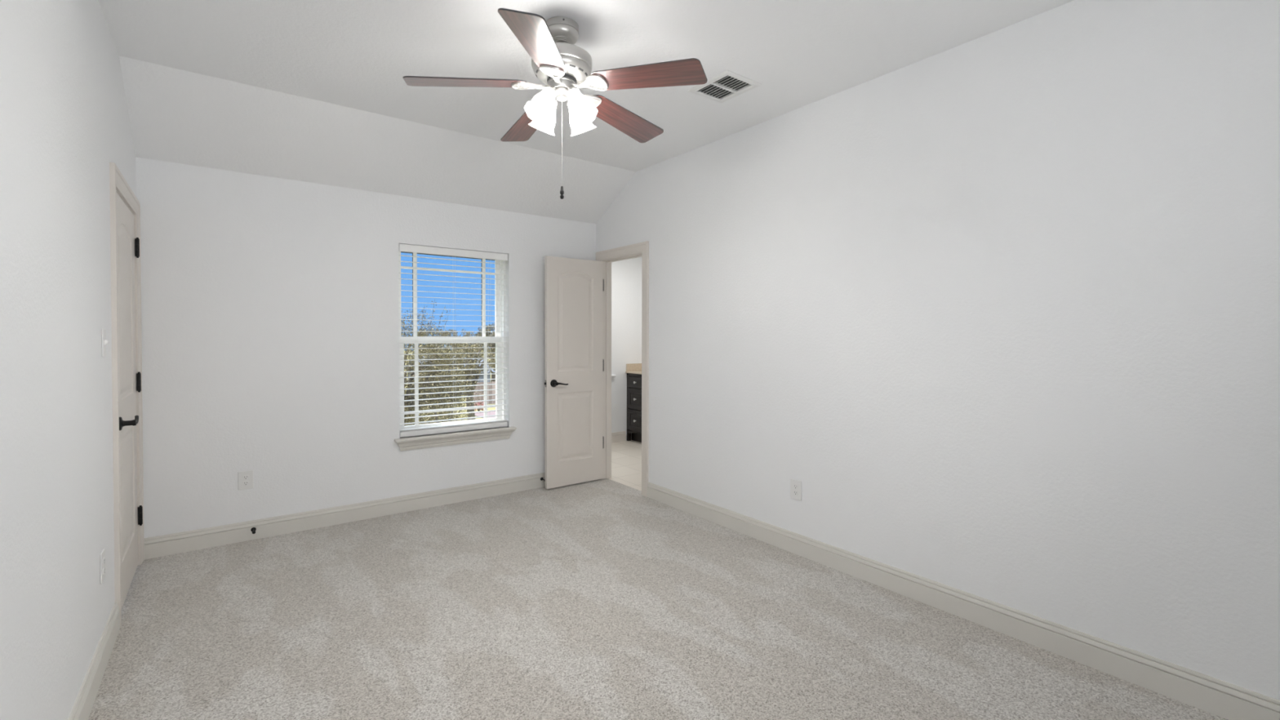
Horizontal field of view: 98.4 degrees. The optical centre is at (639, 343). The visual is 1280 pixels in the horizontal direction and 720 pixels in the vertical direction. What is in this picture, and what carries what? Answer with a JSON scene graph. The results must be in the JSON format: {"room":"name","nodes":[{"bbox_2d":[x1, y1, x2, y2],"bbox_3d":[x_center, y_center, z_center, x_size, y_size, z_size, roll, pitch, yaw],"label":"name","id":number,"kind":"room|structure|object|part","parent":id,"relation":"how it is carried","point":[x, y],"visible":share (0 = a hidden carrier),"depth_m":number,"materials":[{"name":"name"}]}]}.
{"room":"empty bedroom","nodes":[
{"label":"empty bedroom","id":0,"kind":"room"},
{"bbox_2d":[0,0,136,719],"bbox_3d":[-1.408,-0.119,1.112,0.102,2.900,5.376,-1,1,-37],"label":"wall","id":1,"kind":"structure","parent":0,"point":[64,116],"depth_m":1.65,"materials":[{"name":"white paint"}]},
{"bbox_2d":[67,602,119,719],"bbox_3d":[-1.127,1.273,0.856,0.016,0.125,4.193,-1,1,-37],"label":"baseboard","id":2,"kind":"structure","parent":1,"relation":"attached to","point":[82,708],"depth_m":2.09,"materials":[{"name":"white paint"}]},
{"bbox_2d":[99,548,105,584],"bbox_3d":[-2.200,0.913,2.263,0.008,0.120,0.082,-1,1,-37],"label":"wall outlet","id":3,"kind":"object","parent":1,"relation":"attached to","point":[102,557],"visible":1,"depth_m":2.24,"materials":[{"name":"white plastic"}]},
{"bbox_2d":[101,328,108,356],"bbox_3d":[-2.253,-0.004,2.327,0.016,0.116,0.072,-1,1,-37],"label":"light switch","id":4,"kind":"object","parent":1,"relation":"attached to","point":[104,341],"visible":1,"depth_m":2.31,"materials":[{"name":"white plastic"}]},
{"bbox_3d":[-2.257,-0.003,2.324,0.006,0.116,0.072,-1,1,-37],"label":"plate","id":5,"kind":"part","parent":4,"relation":"part of","materials":[{"name":"white plastic"}]},
{"bbox_2d":[109,162,144,627],"bbox_3d":[-2.723,0.238,2.870,0.122,2.129,0.955,-1,1,-37],"label":"trim","id":6,"kind":"structure","parent":1,"relation":"attached to","point":[117,183],"depth_m":2.54,"materials":[{"name":"white paint"}]},
{"bbox_2d":[115,191,142,608],"bbox_3d":[-2.687,0.279,2.917,0.101,2.022,0.795,-1,1,-37],"label":"door","id":7,"kind":"structure","parent":1,"relation":"in","point":[127,246],"depth_m":2.91,"materials":[{"name":"white paint"}]},
{"bbox_3d":[-2.494,0.389,2.689,0.062,0.066,0.066,-1,1,-37],"label":"handle","id":8,"kind":"part","parent":7,"relation":"part of","materials":[{"name":"black metal"}]},
{"bbox_3d":[-2.509,0.380,2.746,0.025,0.036,0.120,-1,1,-37],"label":"lever","id":9,"kind":"part","parent":7,"relation":"part of","materials":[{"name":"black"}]},
{"bbox_2d":[135,156,595,537],"bbox_3d":[-1.776,-0.043,4.357,3.432,3.150,0.240,-1,1,-37],"label":"wall","id":10,"kind":"structure","parent":0,"point":[270,305],"depth_m":3.77,"materials":[{"name":"white paint"}]},
{"bbox_2d":[238,470,253,490],"bbox_3d":[-2.577,0.895,3.610,0.082,0.120,0.008,-1,1,-37],"label":"wall outlet","id":11,"kind":"object","parent":10,"relation":"attached to","point":[246,480],"visible":1,"depth_m":3.61,"materials":[{"name":"white plastic"}]},
{"bbox_2d":[242,475,248,479],"bbox_3d":[-2.575,0.875,3.607,0.035,0.027,0.002,-1,1,-37],"label":"receptacle","id":12,"kind":"object","parent":11,"relation":"attached to","point":[244,477],"depth_m":3.61,"materials":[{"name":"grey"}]},
{"bbox_2d":[242,480,248,485],"bbox_3d":[-2.575,0.914,3.607,0.035,0.027,0.002,-1,1,-37],"label":"receptacle","id":13,"kind":"object","parent":11,"relation":"attached to","point":[244,482],"depth_m":3.61,"materials":[{"name":"grey plastic"}]},
{"bbox_2d":[250,527,256,533],"bbox_3d":[-2.518,1.224,3.599,0.029,0.029,0.073,-1,1,-37],"label":"door stop","id":14,"kind":"object","parent":10,"relation":"attached to","point":[253,529],"visible":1,"depth_m":3.62,"materials":[{"name":"black rubber"}]},
{"bbox_2d":[143,472,545,559],"bbox_3d":[-1.701,1.221,4.274,3.228,0.125,0.016,-1,1,-37],"label":"baseboard","id":15,"kind":"structure","parent":10,"relation":"attached to","point":[158,546],"depth_m":3.88,"materials":[{"name":"white paint"}]},
{"bbox_2d":[399,251,506,429],"bbox_3d":[-1.550,-0.024,4.548,0.883,1.477,0.128,-1,1,-37],"label":"window","id":16,"kind":"structure","parent":10,"relation":"in","point":[499,326],"depth_m":4.69,"materials":[{"name":"white plastic"}]},
{"bbox_3d":[-1.568,-0.380,4.567,0.851,0.734,0.023,-1,1,-37],"label":"sash","id":17,"kind":"part","parent":16,"relation":"part of","materials":[{"name":"clear glass"}]},
{"bbox_3d":[-1.548,0.317,4.550,0.851,0.746,0.030,-1,1,-37],"label":"sash","id":18,"kind":"part","parent":16,"relation":"part of","materials":[{"name":"white plastic"}]},
{"bbox_2d":[399,243,507,437],"bbox_3d":[-1.491,-0.022,4.471,0.871,1.474,0.058,-1,1,-37],"label":"window blind","id":19,"kind":"object","parent":16,"relation":"attached to","point":[402,247],"visible":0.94,"depth_m":4.44,"materials":[{"name":"white plastic"}]},
{"bbox_3d":[-1.736,-0.012,4.290,0.001,1.390,0.052,-1,1,-37],"label":"ladder cord","id":20,"kind":"part","parent":19,"relation":"part of","materials":[{"name":"white fabric"}]},
{"bbox_3d":[-1.495,0.694,4.485,0.867,0.042,0.049,-1,1,-37],"label":"rail","id":21,"kind":"part","parent":19,"relation":"part of","materials":[{"name":"white plastic"}]},
{"bbox_3d":[-1.503,-0.014,4.466,0.001,1.390,0.052,-1,1,-37],"label":"ladder cord","id":22,"kind":"part","parent":19,"relation":"part of","materials":[{"name":"white fabric"}]},
{"bbox_3d":[-1.266,-0.016,4.646,0.001,1.390,0.052,-1,1,-37],"label":"ladder cord","id":23,"kind":"part","parent":19,"relation":"part of","materials":[{"name":"white fabric"}]},
{"bbox_2d":[394,426,516,451],"bbox_3d":[-1.475,0.765,4.459,0.965,0.097,0.131,-1,1,-37],"label":"trim","id":24,"kind":"structure","parent":10,"relation":"attached to","point":[420,442],"depth_m":4.40,"materials":[{"name":"white paint"}]},
{"bbox_2d":[98,0,1073,223],"bbox_3d":[-0.151,-1.289,2.195,3.432,0.673,5.616,-1,1,-37],"label":"ceiling","id":25,"kind":"structure","parent":0,"point":[317,91],"depth_m":2.95,"materials":[{"name":"white paint"}]},
{"bbox_2d":[402,8,707,199],"bbox_3d":[-0.359,-1.042,2.522,1.285,0.778,1.260,-1,1,-37],"label":"ceiling fan","id":26,"kind":"object","parent":25,"relation":"hanging from","point":[565,67],"visible":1,"depth_m":2.40,"materials":[{"name":"brown wood"}]},
{"bbox_3d":[-0.746,-1.130,2.391,0.508,0.006,0.162,-5,14,-14],"label":"blade","id":27,"kind":"part","parent":26,"relation":"part of","materials":[{"name":"brown wood"}]},
{"bbox_3d":[-0.565,-1.137,2.833,0.162,0.006,0.508,-14,3,-32],"label":"blade","id":28,"kind":"part","parent":26,"relation":"part of","materials":[{"name":"brown wood"}]},
{"bbox_3d":[-0.382,-1.125,2.083,0.162,0.006,0.508,12,6,3],"label":"blade","id":29,"kind":"part","parent":26,"relation":"part of","materials":[{"name":"brown wood"}]},
{"bbox_3d":[-0.418,-1.051,2.407,0.129,0.131,0.129,1,-29,39],"label":"lamp shade","id":30,"kind":"part","parent":26,"relation":"part of","materials":[{"name":"white glass"}]},
{"bbox_3d":[-0.433,-1.053,2.555,0.129,0.131,0.129,37,23,32],"label":"lamp shade","id":31,"kind":"part","parent":26,"relation":"part of","materials":[{"name":"white glass"}]},
{"bbox_2d":[542,84,556,97],"bbox_3d":[-0.394,-1.115,2.435,0.062,0.028,0.062,1,-29,39],"label":"light bulb","id":32,"kind":"object","parent":26,"relation":"attached to","point":[552,88],"depth_m":2.41,"materials":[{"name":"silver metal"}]},
{"bbox_2d":[554,97,557,105],"bbox_3d":[-0.405,-1.116,2.531,0.062,0.028,0.062,37,23,32],"label":"socket","id":33,"kind":"object","parent":26,"relation":"attached to","point":[555,100],"depth_m":2.52,"materials":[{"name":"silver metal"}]},
{"bbox_3d":[-0.352,-0.903,2.491,0.002,0.394,0.002,-1,1,-37],"label":"pull chain","id":34,"kind":"part","parent":26,"relation":"part of","materials":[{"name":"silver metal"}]},
{"bbox_2d":[566,86,580,97],"bbox_3d":[-0.299,-1.115,2.445,0.062,0.028,0.062,-36,-21,34],"label":"light bulb","id":35,"kind":"object","parent":26,"relation":"attached to","point":[570,90],"depth_m":2.42,"materials":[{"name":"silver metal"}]},
{"bbox_3d":[-0.286,-1.053,2.570,0.129,0.131,0.129,1,31,39],"label":"lamp shade","id":36,"kind":"part","parent":26,"relation":"part of","materials":[{"name":"white glass"}]},
{"bbox_3d":[-0.270,-1.051,2.423,0.129,0.131,0.129,-36,-21,34],"label":"lamp shade","id":37,"kind":"part","parent":26,"relation":"part of","materials":[{"name":"white glass"}]},
{"bbox_3d":[-0.089,-1.135,2.798,0.162,0.006,0.508,-14,-13,39],"label":"blade","id":38,"kind":"part","parent":26,"relation":"part of","materials":[{"name":"brown wood"}]},
{"bbox_3d":[0.025,-1.128,2.334,0.508,0.006,0.162,6,-9,22],"label":"blade","id":39,"kind":"part","parent":26,"relation":"part of","materials":[{"name":"brown wood"}]},
{"bbox_2d":[688,69,761,102],"bbox_3d":[0.472,-1.464,3.098,0.272,0.069,0.308,-1,1,-37],"label":"ceiling vent","id":40,"kind":"object","parent":25,"relation":"in","point":[726,82],"visible":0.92,"depth_m":3.11,"materials":[{"name":"white metal"}]},
{"bbox_2d":[611,257,641,440],"bbox_3d":[-0.480,-0.079,6.937,1.953,3.150,0.200,-1,1,-37],"label":"wall","id":41,"kind":"structure","parent":0,"point":[626,274],"depth_m":7.02,"materials":[{"name":"white paint"}]},
{"bbox_2d":[611,431,626,443],"bbox_3d":[-0.648,1.187,6.695,1.169,0.125,0.016,-1,1,-37],"label":"baseboard","id":42,"kind":"structure","parent":41,"relation":"attached to","point":[617,437],"depth_m":6.98,"materials":[{"name":"white paint"}]},
{"bbox_2d":[88,440,1226,719],"bbox_3d":[0.358,1.425,3.437,5.701,0.250,6.910,-1,1,-37],"label":"floor","id":43,"kind":"structure","parent":0,"point":[599,599],"depth_m":2.49,"materials":[{"name":"beige carpet"}]},
{"bbox_2d":[626,373,641,442],"bbox_3d":[0.370,0.816,6.775,0.597,0.868,1.100,-1,1,-37],"label":"bathroom vanity","id":44,"kind":"object","parent":43,"relation":"on","point":[633,380],"visible":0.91,"depth_m":6.93,"materials":[{"name":"brown wood"}]},
{"bbox_2d":[625,363,641,374],"bbox_3d":[0.385,0.324,6.765,0.577,0.115,1.120,-1,1,-37],"label":"countertop","id":45,"kind":"structure","parent":44,"relation":"on","point":[633,368],"depth_m":7.07,"materials":[{"name":"beige stone"}]},
{"bbox_3d":[-0.044,0.967,6.899,0.027,0.260,0.338,-1,1,-37],"label":"drawer","id":46,"kind":"part","parent":44,"relation":"part of","materials":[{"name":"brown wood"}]},
{"bbox_3d":[-0.043,0.697,6.895,0.027,0.250,0.338,-1,1,-37],"label":"drawer","id":47,"kind":"part","parent":44,"relation":"part of","materials":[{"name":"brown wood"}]},
{"bbox_3d":[-0.043,0.487,6.892,0.027,0.140,0.338,-1,1,-37],"label":"drawer","id":48,"kind":"part","parent":44,"relation":"part of","materials":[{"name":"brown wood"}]},
{"bbox_2d":[595,0,1279,700],"bbox_3d":[1.247,-0.144,3.122,0.102,2.900,5.376,-1,1,-37],"label":"wall","id":49,"kind":"structure","parent":0,"point":[1002,305],"depth_m":2.46,"materials":[{"name":"white paint"}]},
{"bbox_2d":[544,255,604,488],"bbox_3d":[-0.584,0.252,4.962,0.608,2.018,0.167,-1,1,-38],"label":"door","id":50,"kind":"structure","parent":49,"relation":"in","point":[574,288],"depth_m":4.93,"materials":[{"name":"white paint"}]},
{"bbox_3d":[-0.732,0.348,4.787,0.066,0.066,0.062,-1,1,-38],"label":"handle","id":51,"kind":"part","parent":50,"relation":"part of","materials":[{"name":"black metal"}]},
{"bbox_2d":[595,240,648,497],"bbox_3d":[-0.133,0.212,4.933,0.122,2.129,0.793,-1,1,-37],"label":"trim","id":52,"kind":"structure","parent":49,"relation":"attached to","point":[641,249],"depth_m":4.78,"materials":[{"name":"white paint"}]},
{"bbox_2d":[790,479,801,501],"bbox_3d":[0.965,0.905,3.417,0.008,0.120,0.082,-1,1,-37],"label":"wall outlet","id":53,"kind":"object","parent":49,"relation":"attached to","point":[795,485],"visible":1,"depth_m":3.41,"materials":[{"name":"white plastic"}]},
{"bbox_2d":[647,482,1279,719],"bbox_3d":[1.383,1.248,2.863,0.016,0.125,4.362,-1,1,-37],"label":"baseboard","id":54,"kind":"structure","parent":49,"relation":"attached to","point":[1226,700],"depth_m":2.45,"materials":[{"name":"white paint"}]},
{"label":"outside","id":55,"kind":"structure","parent":0,"visible":0},
{"bbox_2d":[404,349,495,425],"bbox_3d":[-17.918,3.118,89.960,200.000,0.300,155.034,-1,1,-37],"label":"ground","id":56,"kind":"structure","parent":55,"point":[490,408],"depth_m":33.29,"materials":[{"name":"green plant"}]},
{"bbox_2d":[417,327,448,355],"bbox_3d":[-20.192,0.920,54.751,4.103,5.207,4.012,-1,1,-37],"label":"tree","id":57,"kind":"object","parent":56,"relation":"on","point":[441,330],"visible":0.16,"depth_m":54.41,"materials":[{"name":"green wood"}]},
{"bbox_2d":[404,401,474,426],"bbox_3d":[-3.588,2.636,10.059,1.873,3.174,1.776,0,1,23],"label":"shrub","id":58,"kind":"object","parent":56,"relation":"on","point":[429,413],"visible":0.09,"depth_m":10.10,"materials":[{"name":"green plant"}]},
{"bbox_2d":[400,299,484,426],"bbox_3d":[-6.110,1.509,13.536,4.193,5.314,4.146,1,1,30],"label":"oak tree","id":59,"kind":"object","parent":56,"relation":"on","point":[431,351],"visible":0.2,"depth_m":13.82,"materials":[{"name":"green plant"}]},
{"bbox_2d":[418,361,466,422],"bbox_3d":[-8.504,2.278,23.756,2.461,3.472,2.351,0,1,-12],"label":"oak tree","id":60,"kind":"object","parent":56,"relation":"on","point":[437,362],"visible":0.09,"depth_m":23.43,"materials":[{"name":"green plant"}]},
{"bbox_2d":[404,355,494,394],"bbox_3d":[-14.855,2.307,42.733,5.000,2.750,6.800,-1,1,-37],"label":"neighbor house","id":61,"kind":"structure","parent":56,"relation":"on","point":[482,376],"depth_m":41.55,"materials":[{"name":"grey"}]},
{"bbox_2d":[439,328,474,353],"bbox_3d":[-17.255,1.088,52.151,3.078,4.959,3.289,0,1,-1],"label":"tree","id":62,"kind":"object","parent":56,"relation":"on","point":[446,333],"visible":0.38,"depth_m":52.03,"materials":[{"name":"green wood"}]},
{"bbox_2d":[427,342,495,420],"bbox_3d":[-6.320,1.943,20.422,2.926,4.238,2.725,-1,1,-37],"label":"oak tree","id":63,"kind":"object","parent":56,"relation":"on","point":[480,348],"visible":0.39,"depth_m":20.29,"materials":[{"name":"green plant"}]},
{"bbox_2d":[462,332,477,349],"bbox_3d":[-18.480,1.005,61.448,3.535,4.843,3.261,0,1,0],"label":"tree","id":64,"kind":"object","parent":56,"relation":"on","point":[473,333],"visible":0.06,"depth_m":60.90,"materials":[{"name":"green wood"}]},
{"bbox_2d":[466,381,495,406],"bbox_3d":[-8.966,3.102,34.755,3.970,1.442,0.150,-1,1,-37],"label":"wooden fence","id":65,"kind":"object","parent":56,"relation":"on","point":[489,387],"visible":0.16,"depth_m":34.28,"materials":[{"name":"wood"}]},
{"bbox_2d":[474,323,495,382],"bbox_3d":[-12.288,0.956,45.880,3.067,5.428,3.508,0,1,0],"label":"tree","id":66,"kind":"object","parent":56,"relation":"on","point":[479,334],"visible":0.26,"depth_m":45.83,"materials":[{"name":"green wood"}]},
{"bbox_2d":[475,411,495,418],"bbox_3d":[-5.990,3.860,31.658,7.000,0.050,2.600,-1,1,-37],"label":"walkway","id":67,"kind":"structure","parent":56,"relation":"on","point":[491,413],"depth_m":30.03,"materials":[{"name":"grey concrete"}]},
{"bbox_2d":[474,401,484,411],"bbox_3d":[-9.045,3.543,30.910,0.948,0.667,0.703,0,1,-3],"label":"shrub","id":68,"kind":"object","parent":67,"relation":"on","point":[477,404],"visible":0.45,"depth_m":30.83,"materials":[{"name":"green plant"}]}
]}

